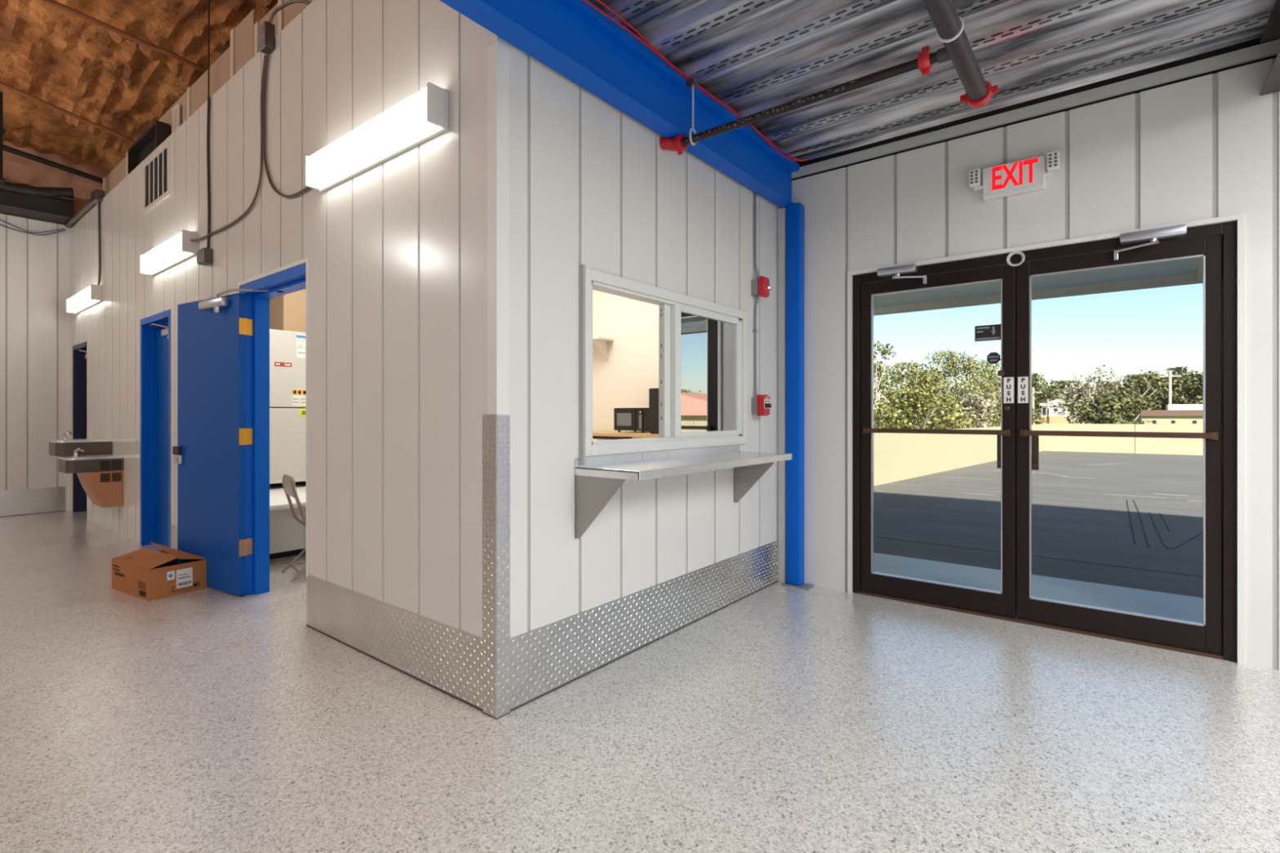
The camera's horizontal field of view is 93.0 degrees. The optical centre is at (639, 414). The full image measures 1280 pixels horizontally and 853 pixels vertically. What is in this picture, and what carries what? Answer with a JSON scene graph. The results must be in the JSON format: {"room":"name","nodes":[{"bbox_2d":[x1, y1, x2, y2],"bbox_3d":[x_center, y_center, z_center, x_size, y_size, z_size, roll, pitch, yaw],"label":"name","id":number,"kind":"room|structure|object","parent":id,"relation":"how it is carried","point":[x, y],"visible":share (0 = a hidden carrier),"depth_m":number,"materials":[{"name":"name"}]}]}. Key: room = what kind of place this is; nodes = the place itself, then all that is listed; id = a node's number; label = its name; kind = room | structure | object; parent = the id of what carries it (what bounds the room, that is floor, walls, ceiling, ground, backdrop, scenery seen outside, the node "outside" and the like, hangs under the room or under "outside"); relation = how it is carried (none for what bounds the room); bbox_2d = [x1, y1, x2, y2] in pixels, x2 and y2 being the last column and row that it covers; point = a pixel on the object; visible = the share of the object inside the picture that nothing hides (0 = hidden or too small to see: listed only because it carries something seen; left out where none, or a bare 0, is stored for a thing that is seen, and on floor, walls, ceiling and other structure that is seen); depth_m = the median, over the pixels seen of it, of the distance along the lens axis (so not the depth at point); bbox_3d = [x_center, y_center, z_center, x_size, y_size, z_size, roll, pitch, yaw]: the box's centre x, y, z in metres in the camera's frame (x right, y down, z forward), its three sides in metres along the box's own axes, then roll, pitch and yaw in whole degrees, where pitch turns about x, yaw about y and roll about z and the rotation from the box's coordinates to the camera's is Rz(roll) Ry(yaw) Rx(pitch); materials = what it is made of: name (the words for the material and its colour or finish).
{"room":"entrance lobby","nodes":[
{"label":"entrance lobby","id":0,"kind":"room"},
{"bbox_2d":[0,141,109,516],"bbox_3d":[-9.855,-1.230,5.313,0.239,5.000,8.852,0,0,38],"label":"wall","id":1,"kind":"structure","parent":0,"point":[35,269],"depth_m":7.80,"materials":[{"name":"grey"}]},
{"bbox_2d":[0,486,65,516],"bbox_3d":[-9.430,1.107,5.679,0.007,0.325,5.955,0,0,38],"label":"baseboard","id":2,"kind":"structure","parent":1,"relation":"attached to","point":[48,500],"depth_m":7.77,"materials":[{"name":"grey"}]},
{"bbox_2d":[0,190,74,223],"bbox_3d":[-8.471,-2.632,6.530,0.390,0.235,3.480,0,0,38],"label":"duct","id":3,"kind":"object","parent":1,"relation":"attached to","point":[55,209],"visible":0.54,"depth_m":7.58,"materials":[{"name":"metal"}]},
{"bbox_2d":[0,181,74,198],"bbox_3d":[-8.198,-2.800,6.626,0.152,0.229,2.990,0,0,38],"label":"flexible duct","id":4,"kind":"object","parent":3,"relation":"on","point":[21,188],"visible":0.98,"depth_m":7.50,"materials":[{"name":"plastic"}]},
{"bbox_2d":[0,0,278,173],"bbox_3d":[-4.216,-3.540,5.462,8.890,1.153,5.285,0,0,38],"label":"ceiling","id":5,"kind":"structure","parent":0,"point":[52,55],"depth_m":6.08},
{"bbox_2d":[0,91,5,183],"bbox_3d":[-6.649,-2.875,6.262,0.120,0.910,0.140,0,0,38],"label":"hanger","id":6,"kind":"object","parent":5,"relation":"hanging from","point":[2,131],"visible":1,"depth_m":6.26,"materials":[{"name":"black"}]},
{"bbox_2d":[3,144,102,183],"bbox_3d":[-7.444,-3.120,7.274,0.123,0.130,2.086,0,0,14],"label":"pipe","id":7,"kind":"object","parent":5,"relation":"hanging from","point":[6,148],"visible":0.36,"depth_m":7.57,"materials":[{"name":"metal"}]},
{"bbox_2d":[0,81,135,143],"bbox_3d":[-6.103,-3.219,6.518,0.056,0.823,3.809,0,0,38],"label":"pipe","id":8,"kind":"structure","parent":5,"relation":"attached to","point":[2,84],"depth_m":6.46,"materials":[{"name":"metal"}]},
{"bbox_2d":[40,0,207,72],"bbox_3d":[-4.440,-3.269,5.203,0.056,0.344,3.804,0,0,38],"label":"pipe","id":9,"kind":"structure","parent":5,"relation":"attached to","point":[52,2],"depth_m":5.19,"materials":[{"name":"metal"}]},
{"bbox_2d":[70,0,497,637],"bbox_3d":[-4.046,-0.595,5.337,8.866,3.730,0.100,0,0,38],"label":"wall","id":10,"kind":"structure","parent":0,"point":[396,251],"depth_m":3.27,"materials":[{"name":"grey"}]},
{"bbox_2d":[72,342,86,512],"bbox_3d":[-7.048,0.186,7.740,0.836,2.168,0.158,0,0,38],"label":"door","id":11,"kind":"structure","parent":10,"relation":"in","point":[79,351],"depth_m":7.95,"materials":[{"name":"blue paint"}]},
{"bbox_2d":[64,200,95,228],"bbox_3d":[-6.907,-2.490,7.499,1.640,0.053,0.056,0,0,38],"label":"conduit","id":12,"kind":"object","parent":10,"relation":"attached to","point":[88,205],"visible":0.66,"depth_m":7.49,"materials":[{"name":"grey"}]},
{"bbox_2d":[66,284,102,314],"bbox_3d":[-6.708,-1.384,7.316,1.404,0.182,0.099,0,0,38],"label":"strip light","id":13,"kind":"object","parent":10,"relation":"attached to","point":[91,295],"visible":1,"depth_m":7.13,"materials":[{"name":"white paint"}]},
{"bbox_2d":[48,431,124,507],"bbox_3d":[-5.887,0.564,6.440,0.941,0.772,0.454,0,0,38],"label":"fountain","id":14,"kind":"object","parent":10,"relation":"attached to","point":[100,472],"visible":1,"depth_m":6.26,"materials":[{"name":"silver metal"}]},
{"bbox_2d":[48,431,112,456],"bbox_3d":[-6.073,0.304,6.587,0.466,0.252,0.454,0,0,38],"label":"basin","id":15,"kind":"object","parent":14,"relation":"in","point":[64,446],"depth_m":6.45,"materials":[{"name":"silver metal"}]},
{"bbox_2d":[57,447,124,473],"bbox_3d":[-5.696,0.459,6.295,0.461,0.242,0.443,0,0,38],"label":"basin","id":16,"kind":"object","parent":14,"relation":"in","point":[71,460],"depth_m":6.22,"materials":[{"name":"silver metal"}]},
{"bbox_2d":[90,189,105,204],"bbox_3d":[-6.192,-2.490,6.936,0.180,0.120,0.095,0,0,38],"label":"junction box","id":17,"kind":"object","parent":10,"relation":"attached to","point":[97,196],"visible":0.89,"depth_m":6.89,"materials":[{"name":"grey metal"}]},
{"bbox_2d":[97,202,101,285],"bbox_3d":[-6.191,-1.947,6.937,0.061,1.048,0.047,0,0,38],"label":"cable","id":18,"kind":"object","parent":17,"relation":"attached to","point":[99,203],"visible":0.97,"depth_m":6.94,"materials":[{"name":"brown plastic"}]},
{"bbox_2d":[102,155,126,195],"bbox_3d":[-6.062,-2.545,7.019,1.068,0.630,0.030,0,0,38],"label":"board","id":19,"kind":"object","parent":10,"relation":"attached to","point":[118,173],"visible":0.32,"depth_m":7.01,"materials":[{"name":"beige"}]},
{"bbox_2d":[127,120,169,174],"bbox_3d":[-4.830,-2.595,5.958,1.010,0.250,0.100,0,0,38],"label":"duct","id":20,"kind":"object","parent":10,"relation":"on","point":[158,131],"visible":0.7,"depth_m":5.98,"materials":[{"name":"black"}]},
{"bbox_2d":[140,309,170,547],"bbox_3d":[-4.457,0.171,5.689,0.966,2.198,0.158,0,0,38],"label":"door","id":21,"kind":"structure","parent":10,"relation":"in","point":[155,330],"depth_m":5.91,"materials":[{"name":"blue paint"}]},
{"bbox_2d":[142,140,170,213],"bbox_3d":[-4.450,-2.172,5.592,0.820,0.475,0.022,0,0,38],"label":"air vent","id":22,"kind":"object","parent":10,"relation":"in","point":[157,169],"visible":1,"depth_m":5.58,"materials":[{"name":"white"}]},
{"bbox_2d":[139,229,196,275],"bbox_3d":[-4.089,-1.384,5.243,1.244,0.182,0.099,0,0,38],"label":"strip light","id":23,"kind":"object","parent":10,"relation":"attached to","point":[180,248],"visible":0.97,"depth_m":5.10,"materials":[{"name":"white paint"}]},
{"bbox_2d":[158,91,186,135],"bbox_3d":[-4.416,-2.560,5.716,1.028,0.660,0.030,0,0,38],"label":"board","id":24,"kind":"object","parent":10,"relation":"attached to","point":[166,117],"visible":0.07,"depth_m":5.54,"materials":[{"name":"beige"}]},
{"bbox_2d":[195,247,212,266],"bbox_3d":[-3.378,-1.218,4.703,0.195,0.115,0.059,0,0,38],"label":"junction box","id":25,"kind":"object","parent":10,"relation":"attached to","point":[204,255],"visible":1,"depth_m":4.65,"materials":[{"name":"grey metal"}]},
{"bbox_2d":[186,46,230,119],"bbox_3d":[-3.585,-2.560,5.058,1.068,0.660,0.030,0,0,38],"label":"board","id":26,"kind":"object","parent":10,"relation":"attached to","point":[220,71],"visible":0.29,"depth_m":5.04,"materials":[{"name":"beige"}]},
{"bbox_2d":[206,97,210,248],"bbox_3d":[-3.336,-1.870,4.696,0.039,1.162,0.020,0,0,38],"label":"cable","id":27,"kind":"object","parent":10,"relation":"attached to","point":[208,98],"visible":0.98,"depth_m":4.69,"materials":[{"name":"brown plastic"}]},
{"bbox_2d":[190,54,266,241],"bbox_3d":[-3.028,-1.870,4.444,1.441,1.004,0.037,0,0,37],"label":"cable","id":28,"kind":"object","parent":10,"relation":"attached to","point":[254,199],"visible":1,"depth_m":4.05,"materials":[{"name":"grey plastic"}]},
{"bbox_2d":[172,262,306,595],"bbox_3d":[-2.725,0.176,4.259,1.871,2.188,0.271,0,0,32],"label":"door","id":29,"kind":"structure","parent":10,"relation":"in","point":[221,454],"depth_m":4.33,"materials":[{"name":"blue paint"}]},
{"bbox_2d":[230,8,256,78],"bbox_3d":[-2.995,-2.600,4.578,0.428,0.740,0.030,0,0,38],"label":"board","id":30,"kind":"object","parent":10,"relation":"attached to","point":[242,37],"visible":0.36,"depth_m":4.57,"materials":[{"name":"beige"}]},
{"bbox_2d":[253,3,277,56],"bbox_3d":[-2.651,-2.540,4.320,0.408,0.620,0.030,0,0,38],"label":"board","id":31,"kind":"object","parent":10,"relation":"attached to","point":[267,16],"visible":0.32,"depth_m":4.37,"materials":[{"name":"beige"}]},
{"bbox_2d":[257,21,275,53],"bbox_3d":[-2.430,-2.450,3.947,0.110,0.160,0.067,0,0,38],"label":"junction box","id":32,"kind":"object","parent":10,"relation":"attached to","point":[266,30],"visible":1,"depth_m":3.92,"materials":[{"name":"grey metal"}]},
{"bbox_2d":[262,53,311,198],"bbox_3d":[-2.181,-1.856,3.775,0.810,1.034,0.023,0,0,38],"label":"cable","id":33,"kind":"object","parent":32,"relation":"attached to","point":[306,188],"visible":0.82,"depth_m":4.00,"materials":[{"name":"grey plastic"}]},
{"bbox_2d":[267,0,311,23],"bbox_3d":[-2.194,-2.550,3.820,0.498,0.118,0.024,0,0,28],"label":"cable","id":34,"kind":"object","parent":32,"relation":"attached to","point":[277,9],"visible":0.9,"depth_m":3.85,"materials":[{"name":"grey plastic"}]},
{"bbox_2d":[237,257,308,576],"bbox_3d":[-2.433,0.163,3.994,1.128,2.215,0.004,0,0,38],"label":"trim","id":35,"kind":"structure","parent":10,"relation":"attached to","point":[306,260],"depth_m":3.65,"materials":[{"name":"white paint"}]},
{"bbox_2d":[277,0,313,34],"bbox_3d":[-1.859,-2.540,3.693,1.588,0.620,0.030,0,0,38],"label":"board","id":36,"kind":"object","parent":10,"relation":"attached to","point":[286,15],"visible":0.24,"depth_m":4.10,"materials":[{"name":"beige"}]},
{"bbox_2d":[304,81,448,192],"bbox_3d":[-1.390,-1.384,3.107,1.249,0.182,0.099,0,0,38],"label":"strip light","id":37,"kind":"object","parent":10,"relation":"attached to","point":[423,116],"visible":1,"depth_m":2.98,"materials":[{"name":"white paint"}]},
{"bbox_2d":[306,574,482,711],"bbox_3d":[-1.338,1.114,3.128,1.700,0.312,0.007,0,0,38],"label":"baseboard","id":38,"kind":"structure","parent":10,"relation":"attached to","point":[447,659],"depth_m":3.00,"materials":[{"name":"grey metal"}]},
{"bbox_2d":[482,414,510,719],"bbox_3d":[-0.613,0.635,2.588,0.097,1.270,0.074,0,0,38],"label":"trim","id":39,"kind":"structure","parent":10,"relation":"attached to","point":[495,428],"depth_m":2.56,"materials":[{"name":"grey metal"}]},
{"bbox_2d":[592,289,658,440],"bbox_3d":[-1.211,-0.730,5.963,5.000,4.000,4.400,0,0,38],"label":"wall","id":40,"kind":"structure","parent":0,"point":[624,380],"depth_m":7.86,"materials":[{"name":"beige"}]},
{"bbox_2d":[592,336,613,360],"bbox_3d":[-0.883,-0.855,8.190,1.150,0.290,0.300,0,0,38],"label":"wall shelf","id":41,"kind":"object","parent":40,"relation":"attached to","point":[602,343],"visible":0.6,"depth_m":7.92,"materials":[{"name":"beige"}]},
{"bbox_2d":[497,35,779,637],"bbox_3d":[0.201,-0.290,3.637,0.100,3.120,2.703,0,0,38],"label":"wall","id":42,"kind":"structure","parent":0,"point":[591,184],"depth_m":3.08,"materials":[{"name":"grey"}]},
{"bbox_2d":[487,41,509,415],"bbox_3d":[-0.604,-0.145,2.586,0.064,2.830,0.066,0,0,38],"label":"trim","id":43,"kind":"structure","parent":42,"relation":"attached to","point":[498,55],"depth_m":2.56,"materials":[{"name":"white paint"}]},
{"bbox_2d":[510,540,777,711],"bbox_3d":[0.246,1.113,3.611,0.007,0.314,2.581,0,0,38],"label":"baseboard","id":44,"kind":"structure","parent":42,"relation":"attached to","point":[545,659],"depth_m":3.20,"materials":[{"name":"grey metal"}]},
{"bbox_2d":[574,444,738,466],"bbox_3d":[0.180,0.227,3.519,0.008,0.046,1.575,0,0,38],"label":"backsplash","id":45,"kind":"structure","parent":42,"relation":"attached to","point":[618,458],"depth_m":3.37,"materials":[{"name":"silver metal"}]},
{"bbox_2d":[578,264,746,465],"bbox_3d":[0.193,-0.241,3.592,0.115,0.962,1.645,0,0,38],"label":"window","id":46,"kind":"structure","parent":42,"relation":"in","point":[703,344],"depth_m":3.62,"materials":[{"name":"white plastic"}]},
{"bbox_2d":[574,444,791,538],"bbox_3d":[0.332,0.397,3.399,0.395,0.386,1.575,0,0,38],"label":"shelf","id":47,"kind":"object","parent":42,"relation":"attached to","point":[597,481],"visible":1,"depth_m":3.04,"materials":[{"name":"silver metal"}]},
{"bbox_2d":[752,295,758,397],"bbox_3d":[0.826,-0.483,4.319,0.032,0.728,0.040,0,0,38],"label":"conduit","id":48,"kind":"object","parent":42,"relation":"attached to","point":[755,331],"visible":0.94,"depth_m":4.31,"materials":[{"name":"grey"}]},
{"bbox_2d":[754,192,759,279],"bbox_3d":[0.832,-1.270,4.322,0.046,0.641,0.024,0,0,-14],"label":"conduit","id":49,"kind":"object","parent":42,"relation":"attached to","point":[755,193],"visible":0.82,"depth_m":4.31,"materials":[{"name":"grey"}]},
{"bbox_2d":[751,394,771,416],"bbox_3d":[0.860,-0.067,4.296,0.114,0.150,0.113,0,0,38],"label":"station","id":50,"kind":"object","parent":42,"relation":"attached to","point":[761,405],"visible":1,"depth_m":4.26,"materials":[{"name":"red"}]},
{"bbox_2d":[751,275,771,297],"bbox_3d":[0.862,-0.902,4.297,0.117,0.145,0.110,0,0,38],"label":"fire alarm strobe","id":51,"kind":"object","parent":42,"relation":"attached to","point":[761,287],"visible":0.97,"depth_m":4.27,"materials":[{"name":"red"}]},
{"bbox_2d":[0,511,1279,852],"bbox_3d":[-2.101,1.330,1.374,17.100,0.120,12.500,0,0,38],"label":"floor","id":52,"kind":"structure","parent":0,"point":[780,718],"depth_m":2.40,"materials":[{"name":"grey concrete"}]},
{"bbox_2d":[111,542,208,600],"bbox_3d":[-3.518,1.119,4.450,0.607,0.300,0.367,0,0,31],"label":"cardboard box","id":53,"kind":"object","parent":52,"relation":"on","point":[145,574],"visible":1,"depth_m":4.31,"materials":[{"name":"cardboard"}]},
{"bbox_2d":[269,480,306,559],"bbox_3d":[-3.428,0.998,5.760,1.875,0.545,1.230,0,0,38],"label":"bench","id":54,"kind":"object","parent":52,"relation":"on","point":[287,536],"visible":0.12,"depth_m":5.38,"materials":[{"name":"white paint"}]},
{"bbox_2d":[269,328,306,484],"bbox_3d":[-3.848,-0.080,6.092,0.704,1.500,1.230,0,0,38],"label":"handler","id":55,"kind":"object","parent":54,"relation":"on","point":[287,349],"visible":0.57,"depth_m":6.00,"materials":[{"name":"grey"}]},
{"bbox_2d":[269,288,306,333],"bbox_3d":[-3.635,-1.280,6.364,0.500,0.900,0.380,0,0,38],"label":"duct","id":56,"kind":"object","parent":55,"relation":"on","point":[287,312],"visible":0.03,"depth_m":6.15,"materials":[{"name":"paint"}]},
{"bbox_2d":[280,473,306,582],"bbox_3d":[-2.526,0.868,4.888,0.576,0.801,0.424,0,0,-40],"label":"folding chair","id":57,"kind":"object","parent":52,"relation":"on","point":[288,482],"visible":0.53,"depth_m":4.72,"materials":[{"name":"beige metal"}]},
{"bbox_2d":[592,431,658,439],"bbox_3d":[0.363,0.740,6.904,2.900,1.060,0.730,0,0,38],"label":"countertop","id":58,"kind":"structure","parent":52,"relation":"on","point":[596,434],"depth_m":7.00,"materials":[{"name":"brown wood"}]},
{"bbox_2d":[613,408,648,432],"bbox_3d":[-0.015,0.064,7.301,0.445,0.292,0.417,0,0,38],"label":"microwave","id":59,"kind":"object","parent":58,"relation":"on","point":[634,420],"visible":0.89,"depth_m":7.11,"materials":[{"name":"black plastic"}]},
{"bbox_2d":[648,387,658,434],"bbox_3d":[0.272,-0.040,6.708,0.220,0.500,0.290,0,0,38],"label":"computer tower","id":60,"kind":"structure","parent":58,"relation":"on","point":[653,393],"depth_m":6.62,"materials":[{"name":"black plastic"}]},
{"bbox_2d":[781,202,813,590],"bbox_3d":[1.171,-0.147,4.510,0.200,2.835,0.126,0,0,38],"label":"steel column","id":61,"kind":"structure","parent":52,"relation":"on","point":[795,211],"depth_m":4.49,"materials":[{"name":"metal"}]},
{"bbox_2d":[439,0,799,208],"bbox_3d":[-1.084,-1.722,1.782,0.128,0.315,7.202,0,0,38],"label":"steel beam","id":62,"kind":"structure","parent":61,"relation":"on","point":[572,38],"depth_m":3.06,"materials":[{"name":"blue metal"}]},
{"bbox_2d":[685,77,697,146],"bbox_3d":[0.286,-1.676,3.375,0.060,0.363,0.066,0,0,38],"label":"hanger","id":63,"kind":"object","parent":62,"relation":"hanging from","point":[692,82],"visible":0.9,"depth_m":3.37,"materials":[{"name":"grey"}]},
{"bbox_2d":[660,45,937,155],"bbox_3d":[0.706,-1.530,3.032,1.457,0.124,0.108,0,0,38],"label":"pipe","id":64,"kind":"object","parent":63,"relation":"hanging from","point":[925,60],"visible":0.99,"depth_m":2.93,"materials":[{"name":"black metal"}]},
{"bbox_2d":[582,0,808,160],"bbox_3d":[0.099,-1.858,3.079,0.129,0.033,3.504,0,0,38],"label":"wire","id":65,"kind":"object","parent":62,"relation":"attached to","point":[584,1],"visible":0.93,"depth_m":3.17,"materials":[{"name":"red"}]},
{"bbox_2d":[595,0,809,161],"bbox_3d":[0.104,-1.862,3.075,0.118,0.033,3.504,0,0,38],"label":"wire","id":66,"kind":"object","parent":62,"relation":"attached to","point":[598,1],"visible":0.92,"depth_m":3.30,"materials":[{"name":"red"}]},
{"bbox_2d":[588,0,1275,163],"bbox_3d":[1.937,-1.905,-0.767,7.910,0.059,7.522,0,0,38],"label":"ceiling","id":67,"kind":"structure","parent":0,"point":[754,56],"depth_m":3.15,"materials":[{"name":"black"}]},
{"bbox_2d":[936,16,964,42],"bbox_3d":[1.231,-1.690,2.410,0.100,0.420,0.010,0,0,38],"label":"hanger","id":68,"kind":"object","parent":67,"relation":"hanging from","point":[940,39],"visible":0.6,"depth_m":2.40,"materials":[{"name":"grey"}]},
{"bbox_2d":[922,0,998,108],"bbox_3d":[0.130,-1.530,1.018,0.160,0.115,4.910,0,0,38],"label":"pipe","id":69,"kind":"object","parent":68,"relation":"hanging from","point":[944,15],"visible":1,"depth_m":2.54,"materials":[{"name":"grey metal"}]},
{"bbox_2d":[937,47,951,63],"bbox_3d":[1.306,-1.530,2.568,0.080,0.055,0.056,0,0,38],"label":"outlet","id":70,"kind":"object","parent":69,"relation":"attached to","point":[943,55],"depth_m":2.56,"materials":[{"name":"grey metal"}]},
{"bbox_2d":[1260,0,1279,95],"bbox_3d":[1.720,-1.738,1.158,0.160,0.273,4.702,0,0,38],"label":"steel beam","id":71,"kind":"structure","parent":67,"relation":"attached to","point":[1272,31],"depth_m":2.92,"materials":[{"name":"grey metal"}]},
{"bbox_2d":[791,57,1279,671],"bbox_3d":[4.223,-0.253,2.275,8.100,3.046,0.150,0,0,38],"label":"wall","id":72,"kind":"structure","parent":0,"point":[1207,146],"depth_m":3.51,"materials":[{"name":"grey metal"}]},
{"bbox_2d":[777,208,786,582],"bbox_3d":[1.089,-0.150,4.627,0.060,2.840,0.048,0,0,38],"label":"trim","id":73,"kind":"structure","parent":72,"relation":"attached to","point":[781,212],"depth_m":4.61,"materials":[{"name":"white paint"}]},
{"bbox_2d":[968,150,1059,200],"bbox_3d":[2.261,-1.436,3.682,0.467,0.188,0.077,0,0,38],"label":"exit sign","id":74,"kind":"object","parent":72,"relation":"attached to","point":[1026,175],"visible":1,"depth_m":3.67,"materials":[{"name":"white paint"}]},
{"bbox_2d":[791,37,1279,180],"bbox_3d":[4.212,-1.878,2.260,8.100,0.204,0.128,0,0,38],"label":"ceiling beam","id":75,"kind":"structure","parent":72,"relation":"attached to","point":[1251,51],"depth_m":3.58,"materials":[{"name":"black metal"}]},
{"bbox_2d":[852,221,1236,662],"bbox_3d":[2.299,0.133,3.739,1.969,2.275,0.202,0,0,38],"label":"door","id":76,"kind":"structure","parent":72,"relation":"in","point":[1017,444],"depth_m":3.67,"materials":[{"name":"brown metal"}]},
{"bbox_2d":[847,213,1244,665],"bbox_3d":[2.288,0.124,3.723,2.023,2.292,0.042,0,0,38],"label":"trim","id":77,"kind":"structure","parent":72,"relation":"attached to","point":[1240,218],"depth_m":3.09,"materials":[{"name":"white paint"}]},
{"bbox_3d":[6.629,-1.730,0.480,14.100,6.000,0.020,0,0,38],"label":"wall","id":78,"kind":"structure","parent":0,"visible":0},
{"bbox_2d":[873,257,1203,315],"bbox_3d":[2.651,-1.278,5.073,3.360,0.405,2.242,0,0,38],"label":"canopy","id":79,"kind":"object","parent":78,"relation":"attached to","point":[1188,271],"visible":0.1,"depth_m":5.31,"materials":[{"name":"paint"}]},
{"label":"outside","id":80,"kind":"structure","parent":0,"visible":0},
{"bbox_3d":[61.459,3.870,80.960,600.000,0.200,600.000,0,0,38],"label":"field","id":81,"kind":"object","parent":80,"visible":0},
{"bbox_2d":[873,341,901,433],"bbox_3d":[19.472,-1.153,50.543,4.486,9.854,4.604,0,0,38],"label":"oak tree","id":82,"kind":"object","parent":81,"relation":"on","point":[884,352],"visible":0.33,"depth_m":50.15,"materials":[{"name":"green plant"}]},
{"bbox_2d":[873,360,959,429],"bbox_3d":[24.552,-0.530,54.981,8.192,8.616,7.771,0,0,24],"label":"oak tree","id":83,"kind":"object","parent":81,"relation":"on","point":[926,382],"visible":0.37,"depth_m":53.71,"materials":[{"name":"green plant"}]},
{"bbox_2d":[873,386,983,433],"bbox_3d":[19.517,1.131,42.490,8.235,6.363,9.228,0,0,-17],"label":"bush","id":84,"kind":"object","parent":81,"relation":"on","point":[902,412],"visible":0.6,"depth_m":41.84,"materials":[{"name":"green plant"}]},
{"bbox_2d":[894,350,1000,426],"bbox_3d":[28.892,-1.172,57.799,10.048,9.899,8.009,0,0,38],"label":"oak tree","id":85,"kind":"object","parent":81,"relation":"on","point":[965,368],"visible":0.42,"depth_m":56.22,"materials":[{"name":"green plant"}]},
{"bbox_2d":[936,392,1000,429],"bbox_3d":[25.650,1.159,46.893,5.275,5.755,5.035,0,0,38],"label":"oak tree","id":86,"kind":"object","parent":81,"relation":"on","point":[977,401],"visible":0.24,"depth_m":46.55,"materials":[{"name":"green plant"}]},
{"bbox_2d":[958,359,1000,426],"bbox_3d":[35.614,-0.822,61.776,6.696,9.738,7.263,0,0,26],"label":"oak tree","id":87,"kind":"object","parent":81,"relation":"on","point":[996,366],"visible":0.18,"depth_m":61.13,"materials":[{"name":"green plant"}]},
{"bbox_2d":[995,372,1069,425],"bbox_3d":[69.716,-1.913,108.309,12.410,11.381,11.678,0,0,38],"label":"oak tree","id":88,"kind":"object","parent":81,"relation":"on","point":[1046,393],"visible":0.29,"depth_m":105.44,"materials":[{"name":"green plant"}]},
{"bbox_2d":[1036,416,1084,424],"bbox_3d":[64.201,1.970,94.093,18.000,3.600,20.000,0,0,38],"label":"bank","id":89,"kind":"object","parent":81,"relation":"on","point":[1052,420],"visible":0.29,"depth_m":90.96,"materials":[{"name":"soil"}]},
{"bbox_2d":[1039,399,1069,417],"bbox_3d":[67.327,-0.805,98.123,4.300,3.350,7.000,0,0,38],"label":"house","id":90,"kind":"structure","parent":89,"relation":"on","point":[1051,413],"depth_m":95.75,"materials":[{"name":"white paint"}]},
{"bbox_2d":[1060,382,1090,423],"bbox_3d":[52.341,-0.069,72.893,3.546,7.684,3.886,0,0,38],"label":"oak tree","id":91,"kind":"object","parent":81,"relation":"on","point":[1082,396],"visible":0.5,"depth_m":72.24,"materials":[{"name":"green plant"}]},
{"bbox_2d":[1052,364,1125,423],"bbox_3d":[53.866,-0.988,72.223,7.624,9.529,8.967,0,0,38],"label":"oak tree","id":92,"kind":"object","parent":81,"relation":"on","point":[1088,380],"visible":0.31,"depth_m":71.83,"materials":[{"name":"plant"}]},
{"bbox_2d":[1066,389,1157,424],"bbox_3d":[34.697,1.064,45.151,5.203,5.902,4.953,0,0,-15],"label":"oak tree","id":93,"kind":"object","parent":81,"relation":"on","point":[1115,408],"visible":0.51,"depth_m":43.93,"materials":[{"name":"green plant"}]},
{"bbox_2d":[1082,380,1168,423],"bbox_3d":[62.020,0.247,78.347,9.639,9.402,8.918,0,0,38],"label":"oak tree","id":94,"kind":"object","parent":81,"relation":"on","point":[1149,404],"visible":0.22,"depth_m":76.70,"materials":[{"name":"green plant"}]},
{"bbox_2d":[1131,365,1198,414],"bbox_3d":[69.313,-1.277,79.022,10.381,10.109,9.213,0,0,38],"label":"oak tree","id":95,"kind":"object","parent":81,"relation":"on","point":[1161,384],"visible":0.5,"depth_m":78.11,"materials":[{"name":"green plant"}]},
{"bbox_2d":[1135,404,1203,424],"bbox_3d":[51.120,1.480,50.501,15.010,4.580,20.600,0,0,38],"label":"building","id":96,"kind":"structure","parent":81,"relation":"on","point":[1174,414],"depth_m":46.23,"materials":[{"name":"beige"}]},
{"bbox_2d":[1177,372,1203,404],"bbox_3d":[66.725,-0.401,70.550,9.202,9.461,8.653,0,0,38],"label":"oak tree","id":97,"kind":"object","parent":81,"relation":"on","point":[1195,380],"visible":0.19,"depth_m":71.54,"materials":[{"name":"green plant"}]},
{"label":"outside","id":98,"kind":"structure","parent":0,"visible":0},
{"bbox_2d":[873,450,1203,597],"bbox_3d":[30.581,1.376,-3.819,63.200,0.188,20.480,0,0,38],"label":"lot","id":99,"kind":"structure","parent":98,"point":[1073,518],"depth_m":7.43,"materials":[{"name":"grey asphalt"}]},
{"bbox_2d":[873,424,1043,485],"bbox_3d":[7.565,0.855,14.538,0.100,1.030,19.730,0,0,44],"label":"wall","id":100,"kind":"structure","parent":99,"relation":"on","point":[896,456],"depth_m":12.97,"materials":[{"name":"concrete"}]},
{"bbox_2d":[873,499,1203,577],"bbox_3d":[8.916,1.284,4.579,15.600,0.016,5.200,0,0,38],"label":"tyre marks","id":101,"kind":"object","parent":99,"relation":"on","point":[1130,519],"visible":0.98,"depth_m":6.21,"materials":[{"name":"grey rubber"}]},
{"bbox_2d":[1040,423,1203,455],"bbox_3d":[38.921,0.840,4.298,60.280,1.060,0.100,0,0,35],"label":"wall","id":102,"kind":"structure","parent":99,"relation":"on","point":[1167,446],"depth_m":20.38,"materials":[{"name":"concrete"}]},
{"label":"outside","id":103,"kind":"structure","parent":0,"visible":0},
{"bbox_2d":[873,552,1203,622],"bbox_3d":[7.015,1.322,0.968,14.100,0.096,1.264,0,0,38],"label":"ground walk","id":104,"kind":"structure","parent":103,"point":[1178,606],"depth_m":4.44,"materials":[{"name":"concrete"}]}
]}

